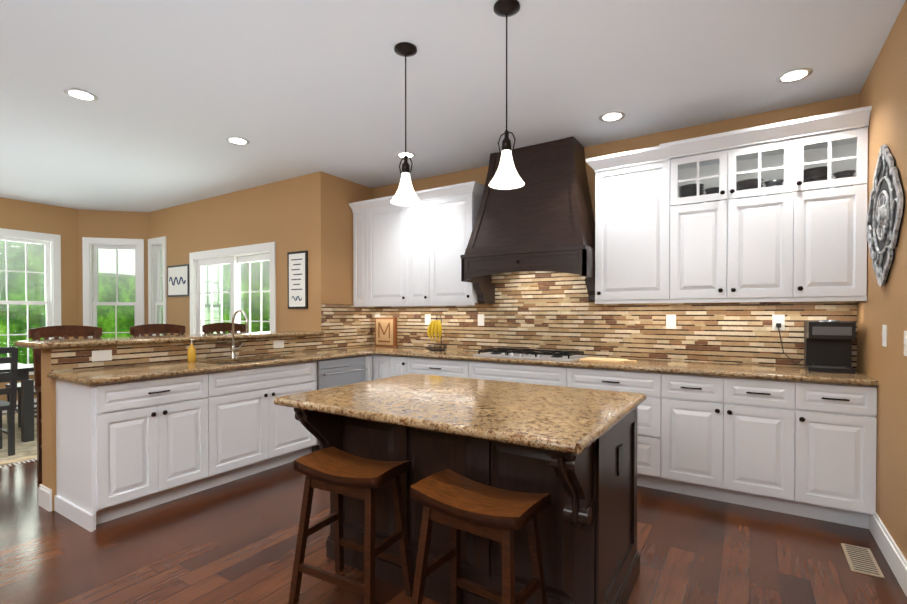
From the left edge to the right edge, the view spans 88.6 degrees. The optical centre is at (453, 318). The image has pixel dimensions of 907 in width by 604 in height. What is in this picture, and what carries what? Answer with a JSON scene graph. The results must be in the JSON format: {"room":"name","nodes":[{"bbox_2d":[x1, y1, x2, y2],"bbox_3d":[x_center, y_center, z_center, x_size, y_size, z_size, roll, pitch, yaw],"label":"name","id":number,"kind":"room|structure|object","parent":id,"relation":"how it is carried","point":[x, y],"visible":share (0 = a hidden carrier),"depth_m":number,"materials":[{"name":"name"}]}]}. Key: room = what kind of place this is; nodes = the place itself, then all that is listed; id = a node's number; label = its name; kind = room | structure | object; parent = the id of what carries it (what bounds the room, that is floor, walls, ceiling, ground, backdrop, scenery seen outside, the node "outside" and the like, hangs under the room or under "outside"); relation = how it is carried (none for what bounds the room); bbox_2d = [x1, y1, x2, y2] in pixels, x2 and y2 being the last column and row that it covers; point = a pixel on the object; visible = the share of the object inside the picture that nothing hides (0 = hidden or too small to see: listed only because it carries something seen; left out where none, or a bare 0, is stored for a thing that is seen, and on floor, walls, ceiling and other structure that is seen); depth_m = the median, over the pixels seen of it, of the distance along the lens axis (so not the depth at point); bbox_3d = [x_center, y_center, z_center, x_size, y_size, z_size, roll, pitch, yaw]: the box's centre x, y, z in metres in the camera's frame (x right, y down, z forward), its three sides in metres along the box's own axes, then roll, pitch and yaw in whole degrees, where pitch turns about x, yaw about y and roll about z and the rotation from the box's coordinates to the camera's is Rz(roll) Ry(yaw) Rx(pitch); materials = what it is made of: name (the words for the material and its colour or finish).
{"room":"kitchen","nodes":[
{"label":"kitchen","id":0,"kind":"room"},
{"bbox_2d":[0,0,905,211],"bbox_3d":[-2.663,-1.581,3.085,9.880,0.060,7.300,0,1,33],"label":"ceiling","id":1,"kind":"structure","parent":0,"point":[182,90],"depth_m":3.03,"materials":[{"name":"white paint"}]},
{"bbox_2d":[64,88,98,100],"bbox_3d":[-2.577,-1.547,3.220,0.188,0.008,0.188,0,1,33],"label":"recessed light","id":2,"kind":"object","parent":1,"relation":"in","point":[79,94],"visible":0.98,"depth_m":3.21,"materials":[{"name":"white"}]},
{"bbox_2d":[226,137,249,144],"bbox_3d":[-1.889,-1.556,4.074,0.188,0.008,0.188,0,1,33],"label":"recessed light","id":3,"kind":"object","parent":1,"relation":"in","point":[238,140],"visible":1,"depth_m":4.06,"materials":[{"name":"white"}]},
{"bbox_2d":[390,42,420,205],"bbox_3d":[-0.274,-1.106,2.669,0.178,0.879,0.178,0,1,33],"label":"pendant light","id":4,"kind":"object","parent":1,"relation":"hanging from","point":[405,195],"visible":0.98,"depth_m":2.65,"materials":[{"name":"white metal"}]},
{"bbox_2d":[396,152,415,158],"bbox_3d":[-0.457,-1.559,4.442,0.188,0.008,0.188,0,1,33],"label":"recessed light","id":5,"kind":"object","parent":1,"relation":"in","point":[408,154],"visible":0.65,"depth_m":4.42,"materials":[{"name":"white glass"}]},
{"bbox_2d":[489,0,524,189],"bbox_3d":[0.263,-1.102,2.302,0.178,0.879,0.178,0,1,33],"label":"pendant light","id":6,"kind":"object","parent":1,"relation":"hanging from","point":[506,176],"visible":1,"depth_m":2.28,"materials":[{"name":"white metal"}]},
{"bbox_2d":[599,111,624,121],"bbox_3d":[1.219,-1.551,3.574,0.188,0.008,0.188,0,1,33],"label":"recessed light","id":7,"kind":"object","parent":1,"relation":"in","point":[613,116],"visible":1,"depth_m":3.57,"materials":[{"name":"white"}]},
{"bbox_2d":[776,68,812,82],"bbox_3d":[2.167,-1.544,2.958,0.188,0.008,0.188,0,1,33],"label":"recessed light","id":8,"kind":"object","parent":1,"relation":"in","point":[794,75],"visible":1,"depth_m":2.95,"materials":[{"name":"white"}]},
{"bbox_2d":[0,409,906,603],"bbox_3d":[-2.663,1.299,3.113,9.880,0.060,7.300,0,1,33],"label":"floor","id":9,"kind":"structure","parent":0,"point":[233,542],"depth_m":2.52,"materials":[{"name":"brown wood"}]},
{"bbox_2d":[0,413,36,467],"bbox_3d":[-5.030,1.249,4.534,2.700,0.012,2.350,0,1,33],"label":"rug","id":10,"kind":"object","parent":9,"relation":"on","point":[25,451],"visible":0.25,"depth_m":4.45,"materials":[{"name":"beige carpet"}]},
{"bbox_2d":[0,347,17,455],"bbox_3d":[-4.260,0.752,4.156,0.480,0.990,0.440,0,1,33],"label":"dining chair","id":11,"kind":"object","parent":10,"relation":"on","point":[10,406],"visible":1,"depth_m":4.21,"materials":[{"name":"grey wood"}]},
{"bbox_2d":[0,363,33,441],"bbox_3d":[-5.124,0.868,4.709,1.550,0.748,1.050,0,1,33],"label":"dining table","id":12,"kind":"object","parent":10,"relation":"on","point":[27,408],"visible":0.85,"depth_m":4.68,"materials":[{"name":"grey wood"}]},
{"bbox_2d":[5,338,63,427],"bbox_3d":[-4.965,0.738,5.561,0.440,0.990,0.480,0,1,33],"label":"dining chair","id":13,"kind":"object","parent":10,"relation":"on","point":[18,410],"visible":0.17,"depth_m":5.27,"materials":[{"name":"grey wood"}]},
{"bbox_2d":[28,325,101,480],"bbox_3d":[-3.008,0.661,3.719,0.480,1.205,0.480,0,1,33],"label":"bar stool","id":14,"kind":"object","parent":9,"relation":"on","point":[64,331],"visible":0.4,"depth_m":3.63,"materials":[{"name":"brown wood"}]},
{"bbox_2d":[54,372,217,531],"bbox_3d":[-2.183,0.831,3.242,0.579,0.874,0.756,0,1,33],"label":"base cabinet","id":15,"kind":"object","parent":9,"relation":"on","point":[126,448],"depth_m":3.00,"materials":[{"name":"white wood"}]},
{"bbox_2d":[47,349,374,385],"bbox_3d":[-1.740,0.364,3.894,0.620,0.037,2.430,0,1,33],"label":"countertop","id":16,"kind":"structure","parent":15,"relation":"on","point":[88,377],"depth_m":3.40,"materials":[{"name":"brown stone"}]},
{"bbox_2d":[187,339,195,361],"bbox_3d":[-2.096,0.256,3.726,0.065,0.182,0.060,0,1,33],"label":"soap bottle","id":17,"kind":"object","parent":16,"relation":"on","point":[191,353],"visible":1,"depth_m":3.71,"materials":[{"name":"orange"}]},
{"bbox_2d":[230,310,248,357],"bbox_3d":[-1.824,0.134,4.029,0.242,0.420,0.122,0,1,33],"label":"faucet","id":18,"kind":"object","parent":16,"relation":"on","point":[233,353],"visible":1,"depth_m":4.04,"materials":[{"name":"silver metal"}]},
{"bbox_2d":[130,324,184,336],"bbox_3d":[-2.631,0.655,4.309,0.480,1.205,0.480,0,1,33],"label":"bar stool","id":19,"kind":"object","parent":9,"relation":"on","point":[156,329],"visible":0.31,"depth_m":4.41,"materials":[{"name":"brown wood"}]},
{"bbox_2d":[202,323,245,333],"bbox_3d":[-2.276,0.649,4.865,0.480,1.205,0.480,0,1,33],"label":"bar stool","id":20,"kind":"object","parent":9,"relation":"on","point":[212,328],"visible":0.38,"depth_m":4.96,"materials":[{"name":"brown wood"}]},
{"bbox_2d":[312,356,366,451],"bbox_3d":[-1.261,0.821,4.599,0.585,0.868,0.598,0,1,33],"label":"dishwasher","id":21,"kind":"object","parent":9,"relation":"on","point":[339,372],"visible":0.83,"depth_m":4.41,"materials":[{"name":"silver metal"}]},
{"bbox_2d":[289,446,413,603],"bbox_3d":[-0.460,0.959,2.119,0.470,0.640,0.331,0,1,29],"label":"stool","id":22,"kind":"object","parent":9,"relation":"on","point":[338,473],"visible":1,"depth_m":2.09,"materials":[{"name":"brown wood"}]},
{"bbox_2d":[373,355,376,379],"bbox_3d":[-0.882,0.811,5.220,0.645,0.874,0.619,0,1,33],"label":"base cabinet","id":23,"kind":"object","parent":9,"relation":"on","point":[374,356],"depth_m":4.81,"materials":[{"name":"white wood"}]},
{"bbox_2d":[377,355,392,378],"bbox_3d":[-0.545,0.814,5.005,0.265,0.874,0.619,0,1,33],"label":"base cabinet","id":24,"kind":"object","parent":9,"relation":"on","point":[384,363],"depth_m":4.74,"materials":[{"name":"white wood"}]},
{"bbox_2d":[393,356,412,376],"bbox_3d":[-0.388,0.815,4.904,0.341,0.874,0.619,0,1,33],"label":"base cabinet","id":25,"kind":"object","parent":9,"relation":"on","point":[401,365],"depth_m":4.61,"materials":[{"name":"white wood"}]},
{"bbox_2d":[413,357,472,378],"bbox_3d":[0.005,0.817,4.654,0.822,0.874,0.619,0,1,33],"label":"base cabinet","id":26,"kind":"object","parent":9,"relation":"on","point":[427,366],"depth_m":4.35,"materials":[{"name":"white wood"}]},
{"bbox_2d":[294,406,639,603],"bbox_3d":[0.062,0.848,2.304,1.444,0.858,0.990,0,1,33],"label":"kitchen island","id":27,"kind":"object","parent":9,"relation":"on","point":[587,524],"visible":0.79,"depth_m":2.00,"materials":[{"name":"brown wood"}]},
{"bbox_2d":[274,373,646,453],"bbox_3d":[0.050,0.396,2.281,1.498,0.038,1.088,0,1,33],"label":"island countertop","id":28,"kind":"structure","parent":27,"relation":"on","point":[572,420],"depth_m":2.01,"materials":[{"name":"stone"}]},
{"bbox_2d":[410,469,550,603],"bbox_3d":[0.097,0.963,1.765,0.482,0.640,0.355,0,1,33],"label":"stool","id":29,"kind":"object","parent":9,"relation":"on","point":[457,503],"visible":1,"depth_m":1.73,"materials":[{"name":"brown wood"}]},
{"bbox_2d":[473,361,568,386],"bbox_3d":[0.662,0.821,4.234,0.969,0.874,0.619,0,1,33],"label":"base cabinet","id":30,"kind":"object","parent":9,"relation":"on","point":[508,372],"depth_m":3.92,"materials":[{"name":"white wood"}]},
{"bbox_2d":[569,367,672,491],"bbox_3d":[1.363,0.826,3.787,0.811,0.874,0.619,0,1,33],"label":"base cabinet","id":31,"kind":"object","parent":9,"relation":"on","point":[655,414],"depth_m":3.39,"materials":[{"name":"white wood"}]},
{"bbox_2d":[673,374,808,517],"bbox_3d":[2.008,0.830,3.376,0.834,0.874,0.619,0,1,33],"label":"base cabinet","id":32,"kind":"object","parent":9,"relation":"on","point":[804,449],"depth_m":3.08,"materials":[{"name":"white wood"}]},
{"bbox_2d":[336,345,877,386],"bbox_3d":[0.729,0.361,4.163,4.494,0.037,0.660,0,1,33],"label":"countertop","id":33,"kind":"structure","parent":32,"relation":"on","point":[736,370],"depth_m":3.42,"materials":[{"name":"brown stone"}]},
{"bbox_2d":[375,317,396,346],"bbox_3d":[-0.798,0.160,5.467,0.300,0.340,0.057,0,1,33],"label":"monogram sign","id":34,"kind":"object","parent":33,"relation":"on","point":[385,332],"visible":1,"depth_m":5.43,"materials":[{"name":"brown wood"}]},
{"bbox_2d":[427,314,446,350],"bbox_3d":[-0.169,0.146,4.891,0.206,0.379,0.206,0,1,33],"label":"stand","id":35,"kind":"object","parent":33,"relation":"on","point":[435,326],"visible":1,"depth_m":4.84,"materials":[{"name":"yellow food"}]},
{"bbox_2d":[473,348,588,360],"bbox_3d":[0.691,0.318,4.196,0.920,0.050,0.470,0,1,33],"label":"cooktop","id":36,"kind":"object","parent":33,"relation":"in","point":[561,355],"visible":1,"depth_m":4.09,"materials":[{"name":"silver metal"}]},
{"bbox_2d":[579,357,636,362],"bbox_3d":[1.256,0.338,3.753,0.430,0.018,0.250,0,1,33],"label":"cutting board","id":37,"kind":"object","parent":33,"relation":"on","point":[602,360],"visible":1,"depth_m":3.70,"materials":[{"name":"brown wood"}]},
{"bbox_2d":[776,320,855,373],"bbox_3d":[2.481,0.180,3.211,0.405,0.344,0.340,0,1,33],"label":"toaster oven","id":38,"kind":"object","parent":33,"relation":"on","point":[827,346],"visible":0.98,"depth_m":3.09,"materials":[{"name":"black plastic"}]},
{"bbox_2d":[809,382,876,528],"bbox_3d":[2.448,0.832,3.095,0.442,0.874,0.619,0,1,33],"label":"base cabinet","id":39,"kind":"object","parent":9,"relation":"on","point":[842,417],"depth_m":2.81,"materials":[{"name":"white wood"}]},
{"bbox_2d":[841,543,883,577],"bbox_3d":[2.152,1.272,2.455,0.125,0.008,0.330,0,1,33],"label":"floor vent","id":40,"kind":"object","parent":9,"relation":"in","point":[862,560],"visible":1,"depth_m":2.44,"materials":[{"name":"beige metal"}]},
{"bbox_2d":[0,0,906,559],"bbox_3d":[-2.659,-0.139,2.919,9.120,2.820,6.640,0,1,33],"label":"wall","id":41,"kind":"structure","parent":0,"point":[312,214],"depth_m":5.02,"materials":[{"name":"brown paint"}]},
{"bbox_2d":[0,228,60,374],"bbox_3d":[-5.848,-0.204,6.245,0.165,1.945,0.930,0,1,33],"label":"window","id":42,"kind":"structure","parent":41,"relation":"in","point":[51,243],"depth_m":6.44,"materials":[{"name":"white"}]},
{"bbox_2d":[82,237,144,337],"bbox_3d":[-5.029,-0.211,6.923,0.830,1.945,0.165,0,1,-13],"label":"window","id":43,"kind":"structure","parent":41,"relation":"in","point":[91,246],"depth_m":6.91,"materials":[{"name":"white"}]},
{"bbox_2d":[148,236,166,335],"bbox_3d":[-4.324,-0.210,6.872,0.550,1.945,0.165,0,1,33],"label":"window","id":44,"kind":"structure","parent":41,"relation":"in","point":[157,266],"depth_m":6.93,"materials":[{"name":"white wood"}]},
{"bbox_2d":[14,331,324,348],"bbox_3d":[-2.206,0.168,4.078,0.480,0.040,2.357,0,1,33],"label":"bar","id":45,"kind":"object","parent":41,"relation":"on","point":[69,343],"visible":1,"depth_m":3.56,"materials":[{"name":"brown stone"}]},
{"bbox_2d":[167,264,189,296],"bbox_3d":[-3.856,-0.524,6.505,0.560,0.440,0.031,0,1,33],"label":"sign frame","id":46,"kind":"object","parent":41,"relation":"attached to","point":[178,280],"visible":1,"depth_m":6.49,"materials":[{"name":"white paper"}]},
{"bbox_2d":[51,304,370,371],"bbox_3d":[-1.816,0.095,4.341,0.009,0.491,3.060,0,1,33],"label":"tile backsplash","id":47,"kind":"structure","parent":41,"relation":"attached to","point":[343,325],"depth_m":4.16,"materials":[{"name":"tile"}]},
{"bbox_2d":[92,350,111,361],"bbox_3d":[-2.482,0.263,3.284,0.008,0.075,0.118,0,1,33],"label":"electrical outlet plate","id":48,"kind":"object","parent":47,"relation":"attached to","point":[101,355],"visible":1,"depth_m":3.28,"materials":[{"name":"white plastic"}]},
{"bbox_2d":[273,340,283,347],"bbox_3d":[-1.696,0.250,4.515,0.008,0.075,0.118,0,1,33],"label":"electrical outlet plate","id":49,"kind":"object","parent":47,"relation":"attached to","point":[278,343],"visible":1,"depth_m":4.51,"materials":[{"name":"white plastic"}]},
{"bbox_2d":[189,242,275,334],"bbox_3d":[-2.792,0.176,5.913,1.820,2.130,0.140,0,1,33],"label":"window","id":50,"kind":"structure","parent":41,"relation":"in","point":[234,257],"depth_m":5.91,"materials":[{"name":"white wood"}]},
{"bbox_2d":[287,250,307,308],"bbox_3d":[-1.731,-0.423,5.152,0.320,0.635,0.028,0,1,33],"label":"sign frame","id":51,"kind":"object","parent":41,"relation":"attached to","point":[297,263],"visible":1,"depth_m":5.14,"materials":[{"name":"white paper"}]},
{"bbox_2d":[353,201,372,304],"bbox_3d":[-0.951,-0.727,5.420,0.274,1.126,0.329,0,1,33],"label":"upper cabinet","id":52,"kind":"object","parent":41,"relation":"attached to","point":[363,213],"depth_m":5.28,"materials":[{"name":"white wood"}]},
{"bbox_2d":[369,197,412,304],"bbox_3d":[-0.639,-0.725,5.221,0.671,1.126,0.329,0,1,33],"label":"upper cabinet","id":53,"kind":"object","parent":41,"relation":"attached to","point":[406,255],"depth_m":5.04,"materials":[{"name":"white wood"}]},
{"bbox_2d":[413,193,432,304],"bbox_3d":[-0.282,-0.722,4.994,0.406,1.126,0.329,0,1,33],"label":"upper cabinet","id":54,"kind":"object","parent":41,"relation":"attached to","point":[423,212],"depth_m":4.82,"materials":[{"name":"white wood"}]},
{"bbox_2d":[2,398,906,596],"bbox_3d":[-2.659,1.201,2.932,8.878,0.140,6.398,0,1,33],"label":"baseboard","id":55,"kind":"structure","parent":41,"relation":"attached to","point":[896,560],"depth_m":2.49,"materials":[{"name":"white wood"}]},
{"bbox_2d":[433,185,483,304],"bbox_3d":[0.030,-0.720,4.794,0.568,1.126,0.329,0,1,33],"label":"upper cabinet","id":56,"kind":"object","parent":41,"relation":"attached to","point":[455,210],"depth_m":4.62,"materials":[{"name":"white wood"}]},
{"bbox_2d":[460,136,594,303],"bbox_3d":[0.697,-0.850,4.212,1.160,1.416,0.574,0,1,33],"label":"range hood","id":57,"kind":"object","parent":41,"relation":"attached to","point":[542,219],"visible":0.98,"depth_m":4.05,"materials":[{"name":"brown wood"}]},
{"bbox_2d":[371,271,856,368],"bbox_3d":[0.905,-0.132,4.433,4.494,0.944,0.008,0,1,33],"label":"tile backsplash","id":58,"kind":"structure","parent":41,"relation":"attached to","point":[543,310],"depth_m":4.14,"materials":[{"name":"tile"}]},
{"bbox_2d":[425,314,430,324],"bbox_3d":[-0.289,0.014,5.186,0.075,0.118,0.008,0,1,33],"label":"electrical outlet plate","id":59,"kind":"object","parent":58,"relation":"attached to","point":[427,319],"visible":0.95,"depth_m":5.18,"materials":[{"name":"white plastic"}]},
{"bbox_2d":[478,314,483,325],"bbox_3d":[0.285,0.017,4.820,0.075,0.118,0.008,0,1,33],"label":"electrical outlet plate","id":60,"kind":"object","parent":58,"relation":"attached to","point":[480,319],"visible":1,"depth_m":4.82,"materials":[{"name":"white plastic"}]},
{"bbox_2d":[666,315,675,328],"bbox_3d":[1.802,0.027,3.852,0.075,0.118,0.008,0,1,33],"label":"electrical outlet plate","id":61,"kind":"object","parent":58,"relation":"attached to","point":[670,321],"visible":1,"depth_m":3.85,"materials":[{"name":"white plastic"}]},
{"bbox_2d":[772,315,784,330],"bbox_3d":[2.417,0.031,3.459,0.075,0.118,0.008,0,1,33],"label":"electrical outlet plate","id":62,"kind":"object","parent":58,"relation":"attached to","point":[778,319],"visible":0.93,"depth_m":3.46,"materials":[{"name":"white plastic"}]},
{"bbox_2d":[594,142,685,301],"bbox_3d":[1.530,-0.725,3.838,0.628,1.155,0.330,0,1,33],"label":"upper cabinet","id":63,"kind":"object","parent":41,"relation":"attached to","point":[638,195],"depth_m":3.68,"materials":[{"name":"white wood"}]},
{"bbox_2d":[678,178,805,301],"bbox_3d":[2.092,-0.529,3.481,0.823,0.769,0.330,0,1,33],"label":"upper cabinet","id":64,"kind":"object","parent":41,"relation":"attached to","point":[775,212],"depth_m":3.30,"materials":[{"name":"white wood"}]},
{"bbox_2d":[806,170,867,301],"bbox_3d":[2.527,-0.526,3.203,0.440,0.769,0.330,0,1,33],"label":"upper cabinet","id":65,"kind":"object","parent":41,"relation":"attached to","point":[836,207],"depth_m":3.03,"materials":[{"name":"white wood"}]},
{"bbox_2d":[882,325,886,346],"bbox_3d":[2.369,0.095,2.560,0.012,0.118,0.075,0,1,33],"label":"switch plate","id":66,"kind":"object","parent":41,"relation":"attached to","point":[884,335],"visible":1,"depth_m":2.55,"materials":[{"name":"white plastic"}]},
{"bbox_2d":[866,144,904,285],"bbox_3d":[2.367,-0.565,2.567,0.028,0.777,0.777,0,1,33],"label":"wall art","id":67,"kind":"object","parent":41,"relation":"attached to","point":[885,213],"visible":1,"depth_m":2.52,"materials":[{"name":"silver metal"}]},
{"bbox_2d":[904,331,906,355],"bbox_3d":[2.138,0.118,2.197,0.012,0.118,0.075,0,1,33],"label":"switch plate","id":68,"kind":"object","parent":41,"relation":"attached to","point":[905,343],"visible":0.97,"depth_m":2.20,"materials":[{"name":"white plastic"}]},
{"label":"outside","id":69,"kind":"structure","parent":0,"visible":0},
{"bbox_2d":[0,240,269,363],"bbox_3d":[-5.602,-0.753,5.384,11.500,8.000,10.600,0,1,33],"label":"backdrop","id":70,"kind":"structure","parent":69,"point":[13,313],"depth_m":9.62,"materials":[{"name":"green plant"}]}
]}

